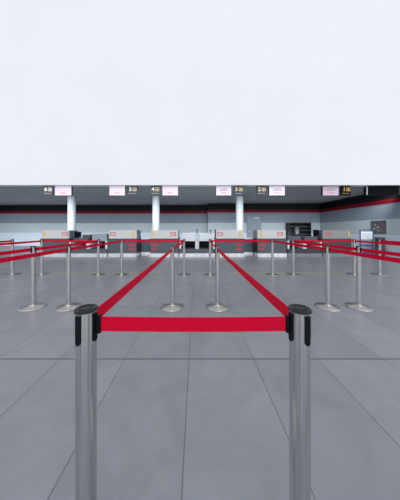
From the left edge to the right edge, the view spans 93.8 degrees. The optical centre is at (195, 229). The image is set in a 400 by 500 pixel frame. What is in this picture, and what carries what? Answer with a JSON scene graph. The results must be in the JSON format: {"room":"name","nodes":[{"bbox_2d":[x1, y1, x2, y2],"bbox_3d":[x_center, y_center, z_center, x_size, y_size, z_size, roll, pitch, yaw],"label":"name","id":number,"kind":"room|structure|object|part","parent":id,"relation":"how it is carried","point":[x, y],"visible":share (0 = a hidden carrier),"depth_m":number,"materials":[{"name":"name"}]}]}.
{"room":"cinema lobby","nodes":[
{"label":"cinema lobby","id":0,"kind":"room"},
{"bbox_2d":[0,204,319,245],"bbox_3d":[-3.290,-0.290,13.550,24.420,3.000,1.100,0,0,0],"label":"wall","id":1,"kind":"structure","parent":0,"point":[18,227],"depth_m":13.80,"materials":[{"name":"grey paint"}]},
{"bbox_2d":[0,211,206,213],"bbox_3d":[-7.185,-1.255,13.794,16.030,0.190,0.012,0,0,0],"label":"trim","id":2,"kind":"structure","parent":1,"relation":"attached to","point":[1,212],"depth_m":13.79,"materials":[{"name":"red paint"}]},
{"bbox_2d":[247,216,260,237],"bbox_3d":[4.030,0.150,12.950,0.980,2.120,0.100,0,0,0],"label":"door","id":3,"kind":"structure","parent":1,"relation":"in","point":[253,222],"depth_m":12.95,"materials":[{"name":"silver metal"}]},
{"bbox_2d":[208,210,319,212],"bbox_3d":[4.725,-1.255,12.994,7.790,0.190,0.012,0,0,0],"label":"trim","id":4,"kind":"structure","parent":1,"relation":"attached to","point":[209,211],"depth_m":12.99,"materials":[{"name":"red paint"}]},
{"bbox_2d":[0,187,363,204],"bbox_3d":[-3.290,-1.890,10.970,24.420,0.200,6.260,0,0,0],"label":"ceiling","id":5,"kind":"structure","parent":0,"point":[8,195],"depth_m":10.53,"materials":[{"name":"grey paint"}]},
{"bbox_2d":[0,246,399,499],"bbox_3d":[0.000,1.310,2.700,34.000,0.200,23.400,0,0,0],"label":"floor","id":6,"kind":"structure","parent":0,"point":[168,429],"depth_m":1.44,"materials":[{"name":"tile"}]},
{"bbox_2d":[3,239,20,275],"bbox_3d":[-4.909,0.735,5.000,0.344,0.951,0.344,0,0,0],"label":"stanchion","id":7,"kind":"object","parent":6,"relation":"on","point":[12,273],"visible":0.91,"depth_m":4.98,"materials":[{"name":"metal"}]},
{"bbox_3d":[-4.909,0.720,5.000,0.063,0.901,0.063,0,0,0],"label":"post","id":8,"kind":"part","parent":7,"relation":"part of","materials":[{"name":"metal"}]},
{"bbox_2d":[18,246,46,311],"bbox_3d":[-2.532,0.735,2.910,0.344,0.951,0.344,0,0,0],"label":"stanchion","id":9,"kind":"object","parent":6,"relation":"on","point":[33,306],"visible":0.99,"depth_m":2.89,"materials":[{"name":"metal"}]},
{"bbox_3d":[-2.532,0.720,2.910,0.063,0.901,0.063,0,0,0],"label":"post","id":10,"kind":"part","parent":9,"relation":"part of","materials":[{"name":"metal"}]},
{"bbox_2d":[36,240,97,250],"bbox_3d":[-2.570,0.313,3.955,0.014,0.060,2.019,0,0,-2],"label":"belt","id":11,"kind":"object","parent":9,"relation":"attached to","point":[80,243],"visible":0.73,"depth_m":3.61,"materials":[{"name":"red fabric"}]},
{"bbox_2d":[36,239,49,275],"bbox_3d":[-4.126,0.735,5.000,0.344,0.951,0.344,0,0,0],"label":"stanchion","id":12,"kind":"object","parent":6,"relation":"on","point":[41,273],"visible":0.91,"depth_m":4.97,"materials":[{"name":"metal"}]},
{"bbox_3d":[-4.126,0.720,5.000,0.063,0.901,0.063,0,0,0],"label":"post","id":13,"kind":"part","parent":12,"relation":"part of","materials":[{"name":"metal"}]},
{"bbox_2d":[43,240,94,241],"bbox_3d":[-3.368,0.313,5.000,1.444,0.060,0.014,0,0,0],"label":"belt","id":14,"kind":"object","parent":12,"relation":"attached to","point":[43,240],"visible":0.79,"depth_m":5.00,"materials":[{"name":"red fabric"}]},
{"bbox_2d":[42,230,77,256],"bbox_3d":[-6.214,0.627,8.575,1.266,1.165,0.810,0,0,0],"label":"desk","id":15,"kind":"object","parent":6,"relation":"on","point":[46,234],"visible":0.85,"depth_m":8.25,"materials":[{"name":"laminate"}]},
{"bbox_3d":[-6.214,0.228,8.295,1.166,0.365,0.090,0,0,0],"label":"panel","id":16,"kind":"part","parent":15,"relation":"part of","materials":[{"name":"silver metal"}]},
{"bbox_3d":[-5.645,0.230,8.620,0.030,0.360,0.560,0,0,0],"label":"panel","id":17,"kind":"part","parent":15,"relation":"part of","materials":[{"name":"grey plastic"}]},
{"bbox_2d":[55,246,81,311],"bbox_3d":[-1.981,0.735,2.910,0.344,0.951,0.344,0,0,0],"label":"stanchion","id":18,"kind":"object","parent":6,"relation":"on","point":[69,305],"visible":1,"depth_m":2.88,"materials":[{"name":"metal"}]},
{"bbox_3d":[-1.981,0.720,2.910,0.063,0.901,0.063,0,0,0],"label":"post","id":19,"kind":"part","parent":18,"relation":"part of","materials":[{"name":"metal"}]},
{"bbox_2d":[71,240,120,250],"bbox_3d":[-1.985,0.313,3.955,0.014,0.060,2.018,0,0,0],"label":"belt","id":20,"kind":"object","parent":18,"relation":"attached to","point":[106,243],"visible":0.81,"depth_m":3.60,"materials":[{"name":"red fabric"}]},
{"bbox_2d":[67,195,75,229],"bbox_3d":[-6.575,-0.290,9.900,0.430,3.000,0.430,0,0,0],"label":"column","id":21,"kind":"structure","parent":6,"relation":"on","point":[71,200],"depth_m":9.76,"materials":[{"name":"white paint"}]},
{"bbox_2d":[69,238,91,256],"bbox_3d":[-5.156,0.810,8.835,0.829,0.800,1.330,0,0,0],"label":"conveyor","id":22,"kind":"object","parent":6,"relation":"on","point":[80,252],"visible":0.34,"depth_m":8.23,"materials":[{"name":"metal"}]},
{"bbox_2d":[74,232,80,237],"bbox_3d":[-5.354,0.260,8.500,0.360,0.300,0.180,0,0,14],"label":"computer monitor","id":23,"kind":"object","parent":22,"relation":"on","point":[76,234],"visible":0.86,"depth_m":8.46,"materials":[{"name":"black plastic"}]},
{"bbox_2d":[73,238,91,239],"bbox_3d":[-5.156,0.470,8.930,0.659,0.120,1.140,0,0,0],"label":"hood","id":24,"kind":"object","parent":22,"relation":"attached to","point":[74,238],"depth_m":8.37,"materials":[{"name":"grey metal"}]},
{"bbox_2d":[82,235,91,237],"bbox_3d":[-4.914,0.325,8.498,0.354,0.170,0.284,0,0,0],"label":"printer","id":25,"kind":"object","parent":22,"relation":"on","point":[83,236],"visible":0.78,"depth_m":8.36,"materials":[{"name":"grey plastic"}]},
{"bbox_2d":[74,304,97,499],"bbox_3d":[-0.364,0.735,0.620,0.344,0.951,0.344,0,0,11],"label":"stanchion","id":26,"kind":"object","parent":6,"relation":"on","point":[86,337],"visible":1,"depth_m":0.59,"materials":[{"name":"metal"}]},
{"bbox_2d":[97,248,171,315],"bbox_3d":[-0.367,0.313,1.765,0.016,0.060,2.218,0,0,0],"label":"belt","id":27,"kind":"object","parent":26,"relation":"attached to","point":[108,304],"visible":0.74,"depth_m":0.97,"materials":[{"name":"red fabric"}]},
{"bbox_2d":[96,314,289,333],"bbox_3d":[-0.010,0.313,0.620,0.636,0.060,0.014,0,0,0],"label":"belt","id":28,"kind":"object","parent":26,"relation":"attached to","point":[103,323],"visible":1,"depth_m":0.62,"materials":[{"name":"red fabric"}]},
{"bbox_2d":[91,239,104,275],"bbox_3d":[-2.610,0.735,5.000,0.344,0.951,0.344,0,0,0],"label":"stanchion","id":29,"kind":"object","parent":6,"relation":"on","point":[98,273],"visible":1,"depth_m":4.97,"materials":[{"name":"metal"}]},
{"bbox_3d":[-2.610,0.720,5.000,0.063,0.901,0.063,0,0,0],"label":"post","id":30,"kind":"part","parent":29,"relation":"part of","materials":[{"name":"metal"}]},
{"bbox_2d":[88,233,108,256],"bbox_3d":[-4.320,0.710,8.835,0.829,1.000,1.330,0,0,0],"label":"conveyor","id":31,"kind":"object","parent":6,"relation":"on","point":[92,251],"visible":0.62,"depth_m":8.25,"materials":[{"name":"metal"}]},
{"bbox_2d":[92,233,108,240],"bbox_3d":[-4.320,0.370,8.930,0.659,0.320,1.140,0,0,0],"label":"hood","id":32,"kind":"object","parent":31,"relation":"attached to","point":[105,236],"depth_m":8.36,"materials":[{"name":"grey metal"}]},
{"bbox_2d":[115,239,127,275],"bbox_3d":[-1.989,0.735,5.000,0.344,0.951,0.344,0,0,0],"label":"stanchion","id":33,"kind":"object","parent":6,"relation":"on","point":[121,273],"visible":1,"depth_m":4.97,"materials":[{"name":"metal"}]},
{"bbox_3d":[-1.989,0.720,5.000,0.063,0.901,0.063,0,0,0],"label":"post","id":34,"kind":"part","parent":33,"relation":"part of","materials":[{"name":"metal"}]},
{"bbox_2d":[108,230,140,256],"bbox_3d":[-3.234,0.615,8.575,1.323,1.190,0.810,0,0,0],"label":"desk","id":35,"kind":"object","parent":6,"relation":"on","point":[130,249],"visible":0.93,"depth_m":8.23,"materials":[{"name":"laminate"}]},
{"bbox_3d":[-3.234,0.228,8.295,1.223,0.365,0.090,0,0,0],"label":"panel","id":36,"kind":"part","parent":35,"relation":"part of","materials":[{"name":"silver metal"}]},
{"bbox_3d":[-2.616,0.752,8.592,0.012,0.615,0.715,0,0,0],"label":"panel","id":37,"kind":"part","parent":35,"relation":"part of","materials":[{"name":"stone"}]},
{"bbox_3d":[-2.637,0.230,8.620,0.030,0.360,0.560,0,0,0],"label":"panel","id":38,"kind":"part","parent":35,"relation":"part of","materials":[{"name":"grey metal"}]},
{"bbox_2d":[141,238,149,254],"bbox_3d":[-2.315,0.810,8.905,0.504,0.800,0.370,0,0,0],"label":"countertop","id":39,"kind":"structure","parent":6,"relation":"on","point":[145,246],"depth_m":8.77,"materials":[{"name":"metal"}]},
{"bbox_2d":[152,196,159,229],"bbox_3d":[-2.118,-0.290,9.900,0.430,3.000,0.430,0,0,0],"label":"column","id":40,"kind":"structure","parent":6,"relation":"on","point":[155,199],"depth_m":9.74,"materials":[{"name":"white paint"}]},
{"bbox_2d":[150,230,180,256],"bbox_3d":[-1.399,0.627,8.575,1.319,1.165,0.810,0,0,0],"label":"desk","id":41,"kind":"object","parent":6,"relation":"on","point":[157,249],"visible":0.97,"depth_m":8.23,"materials":[{"name":"laminate"}]},
{"bbox_3d":[-1.399,0.228,8.295,1.219,0.365,0.090,0,0,0],"label":"panel","id":42,"kind":"part","parent":41,"relation":"part of","materials":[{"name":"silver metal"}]},
{"bbox_2d":[161,246,182,311],"bbox_3d":[-0.370,0.735,2.910,0.344,0.951,0.344,0,0,0],"label":"stanchion","id":43,"kind":"object","parent":6,"relation":"on","point":[172,306],"visible":0.99,"depth_m":2.88,"materials":[{"name":"metal"}]},
{"bbox_3d":[-0.370,0.720,2.910,0.063,0.901,0.063,0,0,0],"label":"post","id":44,"kind":"part","parent":43,"relation":"part of","materials":[{"name":"metal"}]},
{"bbox_2d":[178,239,189,275],"bbox_3d":[-0.321,0.735,5.000,0.344,0.951,0.344,0,0,0],"label":"stanchion","id":45,"kind":"object","parent":6,"relation":"on","point":[183,273],"visible":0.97,"depth_m":4.97,"materials":[{"name":"metal"}]},
{"bbox_2d":[123,240,182,241],"bbox_3d":[-1.155,0.313,5.000,1.596,0.060,0.014,0,0,0],"label":"belt","id":46,"kind":"object","parent":45,"relation":"attached to","point":[123,240],"visible":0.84,"depth_m":5.00,"materials":[{"name":"red fabric"}]},
{"bbox_3d":[-0.321,0.720,5.000,0.063,0.901,0.063,0,0,0],"label":"post","id":47,"kind":"part","parent":45,"relation":"part of","materials":[{"name":"metal"}]},
{"bbox_2d":[179,233,196,256],"bbox_3d":[-0.342,0.700,8.835,0.774,1.020,1.330,0,0,0],"label":"conveyor","id":48,"kind":"object","parent":6,"relation":"on","point":[190,241],"visible":0.9,"depth_m":8.36,"materials":[{"name":"metal"}]},
{"bbox_2d":[182,233,194,240],"bbox_3d":[-0.342,0.360,8.930,0.604,0.340,1.140,0,0,0],"label":"hood","id":49,"kind":"object","parent":48,"relation":"attached to","point":[187,236],"depth_m":8.36,"materials":[{"name":"white metal"}]},
{"bbox_2d":[0,358,399,358],"bbox_3d":[0.000,1.209,1.745,34.000,0.001,0.014,0,0,0],"label":"trim","id":50,"kind":"structure","parent":6,"relation":"on","point":[0,358],"depth_m":1.75,"materials":[{"name":"stone"}]},
{"bbox_2d":[197,233,214,256],"bbox_3d":[0.439,0.700,8.835,0.774,1.020,1.330,0,0,0],"label":"conveyor","id":51,"kind":"object","parent":6,"relation":"on","point":[203,241],"visible":0.86,"depth_m":8.36,"materials":[{"name":"metal"}]},
{"bbox_2d":[199,233,212,240],"bbox_3d":[0.439,0.360,8.930,0.604,0.340,1.140,0,0,0],"label":"hood","id":52,"kind":"object","parent":51,"relation":"attached to","point":[202,236],"depth_m":8.36,"materials":[{"name":"white metal"}]},
{"bbox_2d":[204,239,214,275],"bbox_3d":[0.377,0.735,5.000,0.344,0.951,0.344,0,0,0],"label":"stanchion","id":53,"kind":"object","parent":6,"relation":"on","point":[209,273],"visible":0.93,"depth_m":4.97,"materials":[{"name":"metal"}]},
{"bbox_3d":[0.377,0.720,5.000,0.063,0.901,0.063,0,0,0],"label":"post","id":54,"kind":"part","parent":53,"relation":"part of","materials":[{"name":"metal"}]},
{"bbox_2d":[206,246,228,311],"bbox_3d":[0.333,0.735,2.910,0.344,0.951,0.344,0,0,0],"label":"stanchion","id":55,"kind":"object","parent":6,"relation":"on","point":[216,306],"visible":0.99,"depth_m":2.88,"materials":[{"name":"metal"}]},
{"bbox_3d":[0.333,0.720,2.910,0.063,0.901,0.063,0,0,0],"label":"post","id":56,"kind":"part","parent":55,"relation":"part of","materials":[{"name":"metal"}]},
{"bbox_2d":[213,230,244,256],"bbox_3d":[1.491,0.610,8.575,1.328,1.200,0.810,0,0,0],"label":"desk","id":57,"kind":"object","parent":6,"relation":"on","point":[230,249],"visible":0.95,"depth_m":8.23,"materials":[{"name":"laminate"}]},
{"bbox_3d":[1.495,0.228,8.295,1.219,0.365,0.090,0,0,0],"label":"panel","id":58,"kind":"part","parent":57,"relation":"part of","materials":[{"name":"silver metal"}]},
{"bbox_2d":[236,196,242,229],"bbox_3d":[2.308,-0.290,9.900,0.430,3.000,0.430,0,0,0],"label":"column","id":59,"kind":"structure","parent":6,"relation":"on","point":[239,199],"depth_m":9.74,"materials":[{"name":"white paint"}]},
{"bbox_2d":[244,238,252,254],"bbox_3d":[2.410,0.810,8.905,0.500,0.800,0.370,0,0,0],"label":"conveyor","id":60,"kind":"structure","parent":6,"relation":"on","point":[248,246],"depth_m":8.77,"materials":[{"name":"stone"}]},
{"bbox_2d":[253,230,286,256],"bbox_3d":[3.337,0.627,8.575,1.345,1.165,0.810,0,0,0],"label":"desk","id":61,"kind":"object","parent":6,"relation":"on","point":[260,249],"visible":0.94,"depth_m":8.23,"materials":[{"name":"laminate"}]},
{"bbox_3d":[2.729,0.230,8.620,0.030,0.360,0.560,0,0,0],"label":"panel","id":62,"kind":"part","parent":61,"relation":"part of","materials":[{"name":"grey metal"}]},
{"bbox_3d":[2.708,0.752,8.592,0.012,0.615,0.715,0,0,0],"label":"panel","id":63,"kind":"part","parent":61,"relation":"part of","materials":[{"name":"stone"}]},
{"bbox_3d":[3.337,0.228,8.295,1.245,0.365,0.090,0,0,0],"label":"panel","id":64,"kind":"part","parent":61,"relation":"part of","materials":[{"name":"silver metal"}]},
{"bbox_2d":[266,239,278,275],"bbox_3d":[2.043,0.735,5.000,0.344,0.951,0.344,0,0,0],"label":"stanchion","id":65,"kind":"object","parent":6,"relation":"on","point":[272,273],"visible":1,"depth_m":4.97,"materials":[{"name":"metal"}]},
{"bbox_2d":[211,240,270,241],"bbox_3d":[1.210,0.313,5.000,1.594,0.060,0.014,0,0,0],"label":"belt","id":66,"kind":"object","parent":65,"relation":"attached to","point":[211,240],"visible":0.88,"depth_m":5.00,"materials":[{"name":"red fabric"}]},
{"bbox_3d":[2.043,0.720,5.000,0.063,0.901,0.063,0,0,0],"label":"post","id":67,"kind":"part","parent":65,"relation":"part of","materials":[{"name":"metal"}]},
{"bbox_2d":[286,239,299,275],"bbox_3d":[2.599,0.735,5.000,0.344,0.951,0.344,0,0,0],"label":"stanchion","id":68,"kind":"object","parent":6,"relation":"on","point":[293,273],"visible":0.99,"depth_m":4.98,"materials":[{"name":"metal"}]},
{"bbox_3d":[2.599,0.720,5.000,0.063,0.901,0.063,0,0,0],"label":"post","id":69,"kind":"part","parent":68,"relation":"part of","materials":[{"name":"metal"}]},
{"bbox_2d":[296,240,352,241],"bbox_3d":[3.416,0.313,5.000,1.562,0.060,0.014,0,0,0],"label":"belt","id":70,"kind":"object","parent":68,"relation":"attached to","point":[296,240],"visible":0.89,"depth_m":5.00,"materials":[{"name":"red fabric"}]},
{"bbox_2d":[294,240,355,250],"bbox_3d":[2.565,0.313,3.955,0.014,0.060,2.019,0,0,2],"label":"belt","id":71,"kind":"object","parent":68,"relation":"attached to","point":[311,243],"visible":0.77,"depth_m":3.57,"materials":[{"name":"red fabric"}]},
{"bbox_2d":[286,235,304,256],"bbox_3d":[4.396,0.760,8.835,0.753,0.900,1.330,0,0,0],"label":"conveyor","id":72,"kind":"object","parent":6,"relation":"on","point":[299,251],"visible":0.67,"depth_m":8.23,"materials":[{"name":"metal"}]},
{"bbox_2d":[286,235,300,240],"bbox_3d":[4.396,0.420,8.930,0.583,0.220,1.140,0,0,0],"label":"hood","id":73,"kind":"object","parent":72,"relation":"attached to","point":[288,238],"depth_m":8.36,"materials":[{"name":"grey metal"}]},
{"bbox_2d":[286,223,310,235],"bbox_3d":[6.962,0.380,12.740,1.491,1.660,0.480,0,0,0],"label":"open shelves","id":74,"kind":"object","parent":6,"relation":"on","point":[304,228],"visible":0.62,"depth_m":12.94,"materials":[{"name":"black metal"}]},
{"bbox_2d":[294,228,298,233],"bbox_3d":[6.832,0.100,12.717,0.200,0.440,0.246,0,0,0],"label":"device box","id":75,"kind":"object","parent":74,"relation":"on","point":[296,230],"visible":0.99,"depth_m":12.60,"materials":[{"name":"white plastic"}]},
{"bbox_2d":[288,304,311,499],"bbox_3d":[0.344,0.735,0.620,0.344,0.951,0.344,0,0,-11],"label":"stanchion","id":76,"kind":"object","parent":6,"relation":"on","point":[299,336],"visible":1,"depth_m":0.59,"materials":[{"name":"metal"}]},
{"bbox_2d":[217,248,288,315],"bbox_3d":[0.339,0.313,1.765,0.014,0.060,2.218,0,0,0],"label":"belt","id":77,"kind":"object","parent":76,"relation":"attached to","point":[278,304],"visible":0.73,"depth_m":0.96,"materials":[{"name":"red fabric"}]},
{"bbox_2d":[301,236,322,256],"bbox_3d":[5.155,0.770,8.835,0.753,0.880,1.330,0,0,0],"label":"conveyor","id":78,"kind":"object","parent":6,"relation":"on","point":[309,252],"visible":0.44,"depth_m":8.23,"materials":[{"name":"metal"}]},
{"bbox_2d":[301,236,317,239],"bbox_3d":[5.155,0.430,8.930,0.583,0.200,1.140,0,0,0],"label":"hood","id":79,"kind":"object","parent":78,"relation":"attached to","point":[302,237],"depth_m":8.36,"materials":[{"name":"grey metal"}]},
{"bbox_2d":[313,230,318,236],"bbox_3d":[5.436,0.175,8.500,0.270,0.310,0.180,0,0,-6],"label":"computer monitor","id":80,"kind":"object","parent":78,"relation":"on","point":[315,232],"visible":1,"depth_m":8.46,"materials":[{"name":"black plastic"}]},
{"bbox_2d":[315,246,341,311],"bbox_3d":[2.048,0.735,2.910,0.344,0.951,0.344,0,0,0],"label":"stanchion","id":81,"kind":"object","parent":6,"relation":"on","point":[326,305],"visible":1,"depth_m":2.88,"materials":[{"name":"metal"}]},
{"bbox_2d":[273,240,324,249],"bbox_3d":[2.046,0.313,3.955,0.016,0.060,2.018,0,0,0],"label":"belt","id":82,"kind":"object","parent":81,"relation":"attached to","point":[287,243],"visible":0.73,"depth_m":3.61,"materials":[{"name":"red fabric"}]},
{"bbox_3d":[2.048,0.720,2.910,0.063,0.901,0.063,0,0,0],"label":"post","id":83,"kind":"part","parent":81,"relation":"part of","materials":[{"name":"metal"}]},
{"bbox_2d":[318,230,352,256],"bbox_3d":[6.216,0.627,8.575,1.350,1.165,0.810,0,0,0],"label":"desk","id":84,"kind":"object","parent":6,"relation":"on","point":[323,234],"visible":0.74,"depth_m":8.25,"materials":[{"name":"laminate"}]},
{"bbox_3d":[6.216,0.228,8.295,1.250,0.365,0.090,0,0,0],"label":"panel","id":85,"kind":"part","parent":84,"relation":"part of","materials":[{"name":"beige plastic"}]},
{"bbox_2d":[346,239,362,275],"bbox_3d":[4.233,0.735,5.000,0.344,0.951,0.344,0,0,0],"label":"stanchion","id":86,"kind":"object","parent":6,"relation":"on","point":[354,242],"visible":0.86,"depth_m":4.97,"materials":[{"name":"metal"}]},
{"bbox_3d":[4.233,0.720,5.000,0.063,0.901,0.063,0,0,0],"label":"post","id":87,"kind":"part","parent":86,"relation":"part of","materials":[{"name":"metal"}]},
{"bbox_2d":[345,246,373,311],"bbox_3d":[2.530,0.735,2.910,0.344,0.951,0.344,0,0,0],"label":"stanchion","id":88,"kind":"object","parent":6,"relation":"on","point":[358,306],"visible":0.98,"depth_m":2.89,"materials":[{"name":"metal"}]},
{"bbox_3d":[2.530,0.720,2.910,0.063,0.901,0.063,0,0,0],"label":"post","id":89,"kind":"part","parent":88,"relation":"part of","materials":[{"name":"metal"}]},
{"bbox_2d":[359,230,373,254],"bbox_3d":[8.160,0.612,8.950,0.663,1.196,0.240,0,0,0],"label":"stand","id":90,"kind":"object","parent":6,"relation":"on","point":[362,235],"visible":0.82,"depth_m":8.94,"materials":[{"name":"blue metal"}]},
{"bbox_2d":[371,239,388,275],"bbox_3d":[4.909,0.735,5.000,0.344,0.951,0.344,0,0,0],"label":"stanchion","id":91,"kind":"object","parent":6,"relation":"on","point":[379,273],"visible":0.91,"depth_m":4.98,"materials":[{"name":"metal"}]},
{"bbox_3d":[4.909,0.720,5.000,0.063,0.901,0.063,0,0,0],"label":"post","id":92,"kind":"part","parent":91,"relation":"part of","materials":[{"name":"metal"}]},
{"bbox_2d":[374,237,385,255],"bbox_3d":[8.300,0.780,8.450,0.270,0.860,0.270,0,0,0],"label":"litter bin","id":93,"kind":"object","parent":6,"relation":"on","point":[375,238],"visible":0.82,"depth_m":8.37,"materials":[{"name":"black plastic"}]},
{"bbox_3d":[-2.532,0.735,0.620,0.344,0.951,0.344,0,0,0],"label":"stanchion","id":94,"kind":"object","parent":6,"relation":"on","visible":0},
{"bbox_2d":[0,248,31,255],"bbox_3d":[-2.532,0.313,1.765,0.014,0.060,2.218,0,0,0],"label":"belt","id":95,"kind":"object","parent":94,"relation":"attached to","point":[28,249],"visible":1,"depth_m":2.62,"materials":[{"name":"red fabric"}]},
{"bbox_3d":[-1.981,0.735,0.620,0.344,0.951,0.344,0,0,0],"label":"stanchion","id":96,"kind":"object","parent":6,"relation":"on","visible":0},
{"bbox_2d":[0,248,66,262],"bbox_3d":[-1.981,0.313,1.765,0.014,0.060,2.218,0,0,0],"label":"belt","id":97,"kind":"object","parent":96,"relation":"attached to","point":[13,258],"visible":1,"depth_m":2.24,"materials":[{"name":"red fabric"}]},
{"bbox_3d":[2.048,0.735,0.620,0.344,0.951,0.344,0,0,0],"label":"stanchion","id":98,"kind":"object","parent":6,"relation":"on","visible":0},
{"bbox_2d":[329,248,399,262],"bbox_3d":[2.048,0.313,1.765,0.014,0.060,2.218,0,0,0],"label":"belt","id":99,"kind":"object","parent":98,"relation":"attached to","point":[384,258],"visible":1,"depth_m":2.22,"materials":[{"name":"red fabric"}]},
{"bbox_3d":[2.530,0.735,0.620,0.344,0.951,0.344,0,0,0],"label":"stanchion","id":100,"kind":"object","parent":6,"relation":"on","visible":0},
{"bbox_2d":[360,248,399,256],"bbox_3d":[2.530,0.313,1.765,0.014,0.060,2.218,0,0,0],"label":"belt","id":101,"kind":"object","parent":100,"relation":"attached to","point":[361,249],"visible":1,"depth_m":2.56,"materials":[{"name":"red fabric"}]},
{"bbox_3d":[-4.126,0.735,2.910,0.344,0.951,0.344,0,0,0],"label":"stanchion","id":102,"kind":"object","parent":6,"relation":"on","visible":0},
{"bbox_2d":[0,240,40,244],"bbox_3d":[-4.126,0.313,3.955,0.014,0.060,2.018,0,0,0],"label":"belt","id":103,"kind":"object","parent":102,"relation":"attached to","point":[10,243],"visible":1,"depth_m":4.37,"materials":[{"name":"red fabric"}]},
{"bbox_3d":[4.233,0.735,2.910,0.344,0.951,0.344,0,0,0],"label":"stanchion","id":104,"kind":"object","parent":6,"relation":"on","visible":0},
{"bbox_2d":[355,240,399,245],"bbox_3d":[4.233,0.313,3.955,0.014,0.060,2.018,0,0,0],"label":"belt","id":105,"kind":"object","parent":104,"relation":"attached to","point":[385,243],"visible":1,"depth_m":4.32,"materials":[{"name":"red fabric"}]},
{"bbox_3d":[4.909,0.735,2.910,0.344,0.951,0.344,0,0,0],"label":"stanchion","id":106,"kind":"object","parent":6,"relation":"on","visible":0},
{"bbox_2d":[381,240,399,242],"bbox_3d":[4.909,0.313,3.955,0.014,0.060,2.018,0,0,0],"label":"belt","id":107,"kind":"object","parent":106,"relation":"attached to","point":[381,240],"visible":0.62,"depth_m":4.71,"materials":[{"name":"red fabric"}]},
{"bbox_2d":[0,0,399,186],"bbox_3d":[0.000,-6.290,7.700,34.000,9.000,0.280,0,0,0],"label":"wall","id":108,"kind":"structure","parent":0,"point":[94,93],"depth_m":7.56,"materials":[{"name":"white paint"}]},
{"bbox_2d":[43,186,53,195],"bbox_3d":[-6.118,-1.600,7.753,0.396,0.400,0.074,0,0,0],"label":"number sign","id":109,"kind":"object","parent":108,"relation":"hanging from","point":[47,190],"visible":0.91,"depth_m":7.72,"materials":[{"name":"black plastic"}]},
{"bbox_2d":[55,186,72,195],"bbox_3d":[-5.487,-1.593,7.753,0.701,0.412,0.073,0,0,0],"label":"screen","id":110,"kind":"object","parent":108,"relation":"hanging from","point":[59,190],"visible":0.91,"depth_m":7.72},
{"bbox_2d":[109,186,125,195],"bbox_3d":[-3.253,-1.593,7.753,0.668,0.412,0.073,0,0,0],"label":"screen","id":111,"kind":"object","parent":108,"relation":"hanging from","point":[113,190],"visible":0.88,"depth_m":7.72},
{"bbox_2d":[128,186,137,195],"bbox_3d":[-2.613,-1.600,7.753,0.421,0.400,0.074,0,0,0],"label":"number sign","id":112,"kind":"object","parent":108,"relation":"hanging from","point":[132,190],"visible":0.94,"depth_m":7.72,"materials":[{"name":"plastic"}]},
{"bbox_2d":[151,186,160,195],"bbox_3d":[-1.657,-1.600,7.753,0.417,0.400,0.074,0,0,0],"label":"number sign","id":113,"kind":"object","parent":108,"relation":"hanging from","point":[155,190],"visible":0.95,"depth_m":7.72,"materials":[{"name":"plastic"}]},
{"bbox_2d":[162,186,177,195],"bbox_3d":[-1.065,-1.593,7.753,0.668,0.412,0.073,0,0,0],"label":"screen","id":114,"kind":"object","parent":108,"relation":"hanging from","point":[166,190],"visible":0.85,"depth_m":7.72,"materials":[{"name":"white plastic"}]},
{"bbox_2d":[216,186,230,195],"bbox_3d":[1.144,-1.593,7.753,0.643,0.412,0.073,0,0,0],"label":"screen","id":115,"kind":"object","parent":108,"relation":"hanging from","point":[220,190],"visible":0.96,"depth_m":7.72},
{"bbox_2d":[234,186,243,195],"bbox_3d":[1.775,-1.600,7.753,0.413,0.400,0.074,0,0,0],"label":"number sign","id":116,"kind":"object","parent":108,"relation":"hanging from","point":[238,190],"visible":0.95,"depth_m":7.72,"materials":[{"name":"black plastic"}]},
{"bbox_2d":[256,186,266,195],"bbox_3d":[2.714,-1.600,7.753,0.417,0.400,0.074,0,0,0],"label":"number sign","id":117,"kind":"object","parent":108,"relation":"hanging from","point":[260,190],"visible":0.94,"depth_m":7.72,"materials":[{"name":"black plastic"}]},
{"bbox_2d":[268,186,284,195],"bbox_3d":[3.344,-1.593,7.753,0.668,0.412,0.073,0,0,0],"label":"screen","id":118,"kind":"object","parent":108,"relation":"hanging from","point":[272,190],"visible":0.96,"depth_m":7.72,"materials":[{"name":"white plastic"}]},
{"bbox_2d":[321,186,338,195],"bbox_3d":[5.561,-1.593,7.753,0.712,0.412,0.073,0,0,0],"label":"screen","id":119,"kind":"object","parent":108,"relation":"hanging from","point":[325,190],"visible":0.95,"depth_m":7.72,"materials":[{"name":"white plastic"}]},
{"bbox_2d":[340,186,350,195],"bbox_3d":[6.192,-1.600,7.753,0.396,0.400,0.074,0,0,0],"label":"number sign","id":120,"kind":"object","parent":108,"relation":"hanging from","point":[344,190],"visible":0.97,"depth_m":7.72,"materials":[{"name":"black plastic"}]},
{"bbox_2d":[364,186,398,194],"bbox_3d":[7.723,-1.613,7.814,1.348,0.382,0.193,0,0,0],"label":"display","id":121,"kind":"object","parent":108,"relation":"hanging from","point":[368,190],"visible":0.79,"depth_m":7.72,"materials":[{"name":"black metal"}]},
{"bbox_2d":[320,187,399,257],"bbox_3d":[8.770,-0.290,10.290,0.300,3.000,5.420,0,0,0],"label":"wall","id":122,"kind":"structure","parent":0,"point":[353,219],"depth_m":9.60,"materials":[{"name":"grey paint"}]},
{"bbox_2d":[320,197,399,212],"bbox_3d":[8.614,-1.255,10.284,0.012,0.190,5.408,0,0,0],"label":"trim","id":123,"kind":"structure","parent":122,"relation":"attached to","point":[393,200],"depth_m":9.55,"materials":[{"name":"red paint"}]},
{"bbox_2d":[370,220,386,233],"bbox_3d":[8.602,-0.100,8.830,0.035,0.620,0.740,0,0,0],"label":"framed poster","id":124,"kind":"object","parent":122,"relation":"attached to","point":[379,227],"visible":0.99,"depth_m":8.77,"materials":[{"name":"paper"}]},
{"bbox_2d":[373,223,382,230],"bbox_3d":[8.605,-0.105,8.826,0.006,0.397,0.482,0,0,0],"label":"print","id":125,"kind":"object","parent":124,"relation":"attached to","point":[376,226],"depth_m":8.82}
]}

